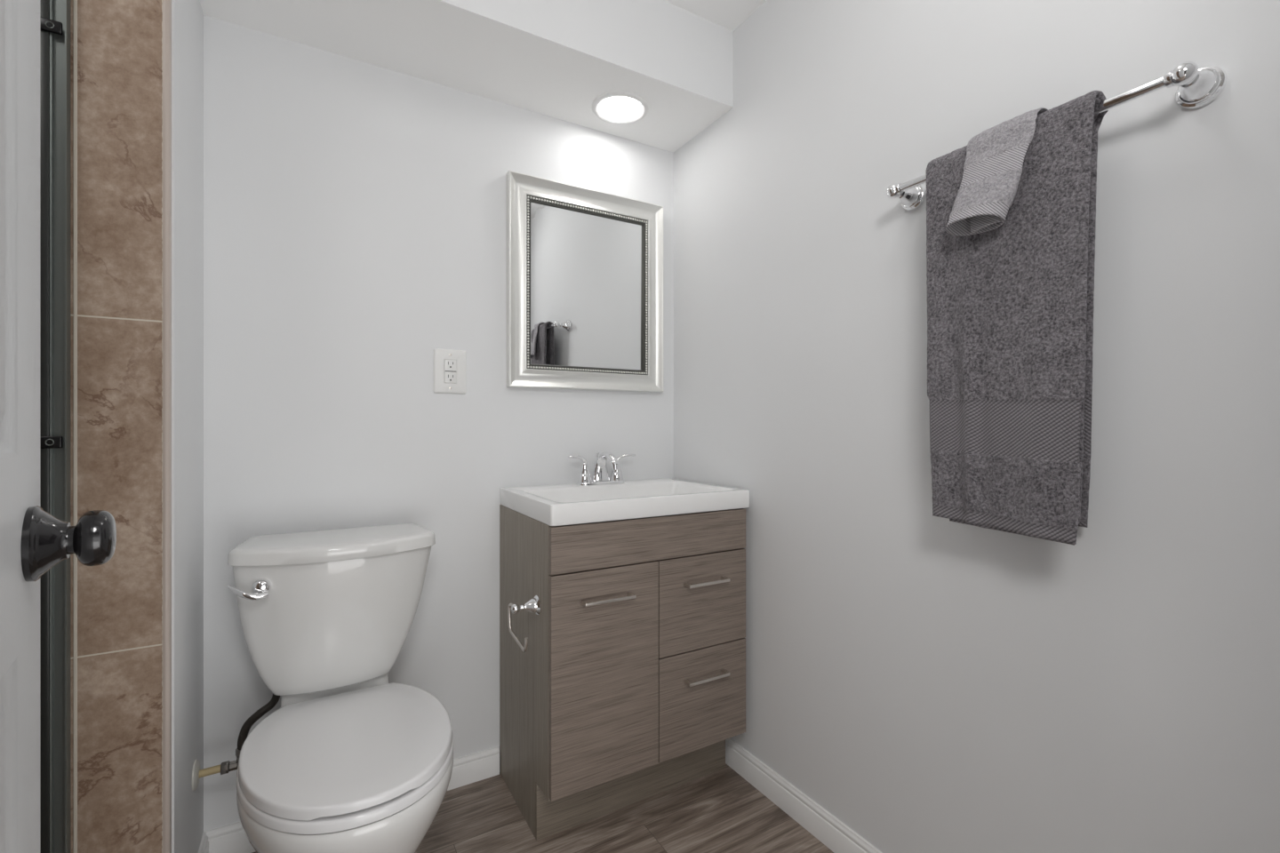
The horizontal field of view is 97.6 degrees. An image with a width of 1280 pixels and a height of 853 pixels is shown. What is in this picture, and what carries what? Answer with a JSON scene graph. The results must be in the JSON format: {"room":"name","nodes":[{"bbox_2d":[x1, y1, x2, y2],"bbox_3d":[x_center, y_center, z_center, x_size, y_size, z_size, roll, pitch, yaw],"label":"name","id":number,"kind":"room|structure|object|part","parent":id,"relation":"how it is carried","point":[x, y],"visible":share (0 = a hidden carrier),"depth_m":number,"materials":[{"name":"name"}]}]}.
{"room":"bathroom","nodes":[
{"label":"bathroom","id":0,"kind":"room"},
{"bbox_2d":[70,0,203,852],"bbox_3d":[-1.351,-0.083,0.976,0.893,2.285,0.347,0,0,-30],"label":"wall","id":1,"kind":"structure","parent":0,"point":[120,77],"depth_m":1.02,"materials":[{"name":"brown stone"}]},
{"bbox_2d":[40,0,70,852],"bbox_3d":[-1.015,0.059,0.959,0.053,1.960,0.020,0,0,-30],"label":"channel","id":2,"kind":"object","parent":1,"relation":"attached to","point":[54,14],"visible":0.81,"depth_m":0.97,"materials":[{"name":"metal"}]},
{"bbox_2d":[73,0,77,852],"bbox_3d":[-0.991,0.059,0.983,0.005,1.960,0.003,0,0,-30],"label":"trim","id":3,"kind":"structure","parent":1,"relation":"attached to","point":[75,1],"depth_m":0.98,"materials":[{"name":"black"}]},
{"bbox_2d":[161,0,162,852],"bbox_3d":[-0.889,-0.082,1.043,0.003,2.282,0.001,0,0,-30],"label":"trim","id":4,"kind":"structure","parent":1,"relation":"attached to","point":[162,0],"depth_m":1.04,"materials":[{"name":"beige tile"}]},
{"bbox_2d":[162,0,171,852],"bbox_3d":[-0.886,-0.083,1.050,0.010,2.285,0.016,0,0,-30],"label":"trim","id":5,"kind":"structure","parent":1,"relation":"attached to","point":[166,4],"depth_m":1.04,"materials":[{"name":"beige metal"}]},
{"bbox_2d":[198,832,208,852],"bbox_3d":[-0.964,1.019,1.211,0.012,0.080,0.330,0,0,-30],"label":"baseboard","id":6,"kind":"structure","parent":1,"relation":"attached to","point":[204,848],"depth_m":1.32,"materials":[{"name":"white paint"}]},
{"bbox_2d":[192,694,279,791],"bbox_3d":[-0.921,0.714,1.286,0.162,0.190,0.062,0,0,-30],"label":"water supply valve","id":7,"kind":"object","parent":1,"relation":"attached to","point":[228,766],"visible":0.71,"depth_m":1.28,"materials":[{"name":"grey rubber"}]},
{"bbox_2d":[203,15,673,831],"bbox_3d":[-0.469,-0.083,1.747,1.507,2.285,0.100,0,0,-30],"label":"wall","id":8,"kind":"structure","parent":0,"point":[355,211],"depth_m":1.55,"materials":[{"name":"paint"}]},
{"bbox_2d":[204,746,499,852],"bbox_3d":[-0.739,1.019,1.525,0.716,0.080,0.012,0,0,-30],"label":"baseboard","id":9,"kind":"structure","parent":8,"relation":"attached to","point":[231,838],"depth_m":1.64,"materials":[{"name":"white paint"}]},
{"bbox_2d":[433,348,466,393],"bbox_3d":[-0.553,-0.158,1.634,0.092,0.129,0.009,0,0,-30],"label":"wall outlet","id":10,"kind":"object","parent":8,"relation":"attached to","point":[450,365],"visible":1,"depth_m":1.63,"materials":[{"name":"white plastic"}]},
{"bbox_2d":[444,360,456,383],"bbox_3d":[-0.552,-0.158,1.633,0.033,0.067,0.004,0,0,-30],"label":"receptacle","id":11,"kind":"object","parent":10,"relation":"attached to","point":[450,365],"depth_m":1.63,"materials":[{"name":"white plastic"}]},
{"bbox_2d":[506,170,663,392],"bbox_3d":[-0.163,-0.446,1.848,0.555,0.656,0.030,0,0,-30],"label":"wall mirror","id":12,"kind":"object","parent":8,"relation":"attached to","point":[585,266],"visible":1,"depth_m":1.84,"materials":[{"name":"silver metal"}]},
{"bbox_2d":[530,202,641,369],"bbox_3d":[-0.168,-0.446,1.856,0.404,0.505,0.003,0,0,-30],"label":"mirror glass","id":13,"kind":"object","parent":12,"relation":"attached to","point":[586,264],"depth_m":1.85,"materials":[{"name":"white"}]},
{"bbox_3d":[-0.163,-0.446,1.847,0.434,0.535,0.007,0,0,-30],"label":"bead trim","id":14,"kind":"part","parent":12,"relation":"part of","materials":[{"name":"silver metal"}]},
{"bbox_2d":[251,763,833,852],"bbox_3d":[-0.073,1.084,0.126,2.450,0.050,3.300,0,0,-30],"label":"floor","id":15,"kind":"structure","parent":0,"point":[719,812],"depth_m":1.48,"materials":[{"name":"wood"}]},
{"bbox_2d":[0,0,116,852],"bbox_3d":[-0.340,0.043,0.267,0.091,2.008,0.701,0,0,-39],"label":"door","id":16,"kind":"structure","parent":15,"relation":"on","point":[33,541],"depth_m":0.47,"materials":[{"name":"grey paint"}]},
{"bbox_3d":[-0.507,0.104,0.518,0.034,0.051,0.051,0,0,-30],"label":"knob","id":17,"kind":"part","parent":16,"relation":"part of","materials":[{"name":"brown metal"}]},
{"bbox_2d":[227,523,453,852],"bbox_3d":[-0.637,0.664,1.199,0.429,0.791,0.619,0,0,-30],"label":"toilet","id":18,"kind":"object","parent":15,"relation":"on","point":[351,760],"visible":1,"depth_m":1.22,"materials":[{"name":"white ceramic"}]},
{"bbox_3d":[-0.833,0.355,1.187,0.079,0.033,0.026,0,0,-17],"label":"lever arm","id":19,"kind":"part","parent":18,"relation":"part of","materials":[{"name":"silver metal"}]},
{"bbox_3d":[-0.818,0.349,1.213,0.037,0.036,0.029,0,0,-30],"label":"flush lever","id":20,"kind":"part","parent":18,"relation":"part of","materials":[{"name":"silver metal"}]},
{"bbox_3d":[-0.730,0.286,1.360,0.429,0.034,0.246,0,0,-30],"label":"tank lid","id":21,"kind":"part","parent":18,"relation":"part of","materials":[{"name":"white ceramic"}]},
{"bbox_3d":[-0.731,0.461,1.361,0.413,0.314,0.231,0,0,-30],"label":"tank","id":22,"kind":"part","parent":18,"relation":"part of","materials":[{"name":"white ceramic"}]},
{"bbox_3d":[-0.584,0.665,1.135,0.387,0.020,0.454,0,0,-30],"label":"seat","id":23,"kind":"part","parent":18,"relation":"part of","materials":[{"name":"white plastic"}]},
{"bbox_3d":[-0.585,0.642,1.136,0.383,0.022,0.451,0,0,-30],"label":"lid","id":24,"kind":"part","parent":18,"relation":"part of","materials":[{"name":"white plastic"}]},
{"bbox_2d":[499,504,745,840],"bbox_3d":[-0.049,0.651,1.665,0.610,0.817,0.458,0,0,-30],"label":"vanity cabinet","id":25,"kind":"object","parent":15,"relation":"on","point":[628,688],"visible":0.98,"depth_m":1.49,"materials":[{"name":"grey laminate"}]},
{"bbox_2d":[507,595,541,652],"bbox_3d":[-0.280,0.484,1.386,0.070,0.108,0.141,0,0,-30],"label":"toilet paper holder","id":26,"kind":"object","parent":25,"relation":"attached to","point":[533,605],"visible":1,"depth_m":1.40,"materials":[{"name":"silver metal"}]},
{"bbox_3d":[-0.300,0.493,1.374,0.008,0.089,0.141,0,0,-30],"label":"hook rod","id":27,"kind":"part","parent":26,"relation":"part of","materials":[{"name":"silver metal"}]},
{"bbox_3d":[-0.278,0.454,1.406,0.047,0.049,0.049,0,0,-30],"label":"mounting post","id":28,"kind":"part","parent":26,"relation":"part of","materials":[{"name":"silver metal"}]},
{"bbox_3d":[-0.318,0.651,1.537,0.016,0.817,0.410,0,0,-30],"label":"panel","id":29,"kind":"part","parent":25,"relation":"part of","materials":[{"name":"grey laminate"}]},
{"bbox_3d":[-0.086,0.632,1.423,0.304,0.538,0.016,0,0,-30],"label":"door","id":30,"kind":"part","parent":25,"relation":"part of","materials":[{"name":"grey laminate"}]},
{"bbox_3d":[-0.078,0.435,1.401,0.141,0.008,0.030,0,0,-30],"label":"handle","id":31,"kind":"part","parent":25,"relation":"part of","materials":[{"name":"silver metal"}]},
{"bbox_2d":[500,478,749,526],"bbox_3d":[-0.051,0.246,1.680,0.622,0.112,0.432,0,0,-30],"label":"sink","id":32,"kind":"object","parent":25,"relation":"in","point":[555,505],"visible":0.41,"depth_m":1.57,"materials":[{"name":"white ceramic"}]},
{"bbox_2d":[568,451,635,485],"bbox_3d":[-0.120,0.137,1.817,0.195,0.107,0.158,0,0,8],"label":"bathroom faucet","id":33,"kind":"object","parent":32,"relation":"on","point":[600,476],"visible":1,"depth_m":1.81,"materials":[{"name":"silver metal"}]},
{"bbox_3d":[-0.197,0.111,1.781,0.073,0.036,0.021,0,0,-43],"label":"lever","id":34,"kind":"part","parent":33,"relation":"part of","materials":[{"name":"silver metal"}]},
{"bbox_3d":[-0.177,0.148,1.800,0.045,0.066,0.045,0,0,-30],"label":"handle","id":35,"kind":"part","parent":33,"relation":"part of","materials":[{"name":"silver metal"}]},
{"bbox_3d":[-0.127,0.185,1.829,0.169,0.010,0.053,0,0,-30],"label":"plate","id":36,"kind":"part","parent":33,"relation":"part of","materials":[{"name":"silver metal"}]},
{"bbox_3d":[-0.106,0.133,1.792,0.068,0.100,0.129,0,0,-30],"label":"spout","id":37,"kind":"part","parent":33,"relation":"part of","materials":[{"name":"silver metal"}]},
{"bbox_3d":[-0.077,0.148,1.858,0.045,0.066,0.045,0,0,-30],"label":"handle","id":38,"kind":"part","parent":33,"relation":"part of","materials":[{"name":"silver metal"}]},
{"bbox_3d":[-0.051,0.111,1.865,0.073,0.036,0.021,0,0,-17],"label":"lever","id":39,"kind":"part","parent":33,"relation":"part of","materials":[{"name":"silver metal"}]},
{"bbox_3d":[0.046,0.302,1.499,0.607,0.114,0.016,0,0,-30],"label":"panel","id":40,"kind":"part","parent":25,"relation":"part of","materials":[{"name":"grey laminate"}]},
{"bbox_3d":[0.178,0.492,1.576,0.301,0.260,0.016,0,0,-30],"label":"drawer","id":41,"kind":"part","parent":25,"relation":"part of","materials":[{"name":"grey laminate"}]},
{"bbox_3d":[0.178,0.763,1.576,0.301,0.276,0.016,0,0,-30],"label":"drawer","id":42,"kind":"part","parent":25,"relation":"part of","materials":[{"name":"grey laminate"}]},
{"bbox_3d":[0.187,0.700,1.555,0.138,0.008,0.030,0,0,-30],"label":"handle","id":43,"kind":"part","parent":25,"relation":"part of","materials":[{"name":"silver metal"}]},
{"bbox_3d":[0.187,0.435,1.555,0.138,0.008,0.030,0,0,-30],"label":"handle","id":44,"kind":"part","parent":25,"relation":"part of","materials":[{"name":"silver metal"}]},
{"bbox_2d":[664,0,766,31],"bbox_3d":[-0.073,-1.250,0.126,2.450,0.050,3.300,0,0,-30],"label":"ceiling","id":45,"kind":"structure","parent":0,"point":[729,14],"depth_m":1.65,"materials":[{"name":"paint"}]},
{"bbox_2d":[200,0,733,152],"bbox_3d":[-0.382,-1.108,1.546,1.360,0.236,0.335,0,0,-30],"label":"ceiling soffit","id":46,"kind":"structure","parent":45,"relation":"attached to","point":[550,58],"depth_m":1.53,"materials":[{"name":"paint"}]},
{"bbox_2d":[592,90,648,124],"bbox_3d":[-0.062,-0.986,1.745,0.177,0.008,0.177,0,0,-30],"label":"recessed light","id":47,"kind":"object","parent":46,"relation":"attached to","point":[617,107],"visible":1,"depth_m":1.73,"materials":[{"name":"white paint"}]},
{"bbox_2d":[599,96,640,120],"bbox_3d":[-0.062,-0.984,1.745,0.131,0.005,0.131,0,0,1],"label":"diffuser","id":48,"kind":"object","parent":47,"relation":"attached to","point":[611,108],"depth_m":1.74,"materials":[{"name":"white plastic"}]},
{"bbox_2d":[673,0,1279,852],"bbox_3d":[0.943,-0.083,0.716,0.100,2.285,3.100,0,0,-30],"label":"wall","id":49,"kind":"structure","parent":0,"point":[932,684],"depth_m":1.09,"materials":[{"name":"paint"}]},
{"bbox_2d":[725,738,882,852],"bbox_3d":[0.556,1.019,1.272,0.012,0.080,1.750,0,0,-30],"label":"baseboard","id":50,"kind":"structure","parent":49,"relation":"attached to","point":[839,838],"depth_m":1.50,"materials":[{"name":"white paint"}]},
{"bbox_2d":[886,61,1227,210],"bbox_3d":[0.673,-0.494,0.998,0.085,0.056,0.511,0,0,-30],"label":"towel bar","id":51,"kind":"object","parent":49,"relation":"attached to","point":[1197,88],"visible":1,"depth_m":0.81,"materials":[{"name":"silver metal"}]},
{"bbox_3d":[0.570,-0.494,1.201,0.058,0.056,0.056,0,0,-30],"label":"post","id":52,"kind":"part","parent":51,"relation":"part of","materials":[{"name":"silver metal"}]},
{"bbox_2d":[925,90,1108,545],"bbox_3d":[0.651,-0.167,0.989,0.099,0.711,0.276,0,0,-30],"label":"bath towel","id":53,"kind":"object","parent":51,"relation":"hanging from","point":[1010,306],"visible":0.88,"depth_m":0.94,"materials":[{"name":"grey fabric"}]},
{"bbox_2d":[945,107,1047,236],"bbox_3d":[0.615,-0.435,0.971,0.118,0.197,0.129,0,0,-30],"label":"washcloth","id":54,"kind":"object","parent":53,"relation":"on","point":[995,157],"visible":0.98,"depth_m":0.95,"materials":[{"name":"grey fabric"}]},
{"bbox_3d":[0.649,-0.494,0.984,0.016,0.016,0.440,0,0,-30],"label":"rail","id":55,"kind":"part","parent":51,"relation":"part of","materials":[{"name":"silver metal"}]},
{"bbox_3d":[0.799,-0.494,0.807,0.058,0.056,0.056,0,0,-30],"label":"post","id":56,"kind":"part","parent":51,"relation":"part of","materials":[{"name":"silver metal"}]}
]}

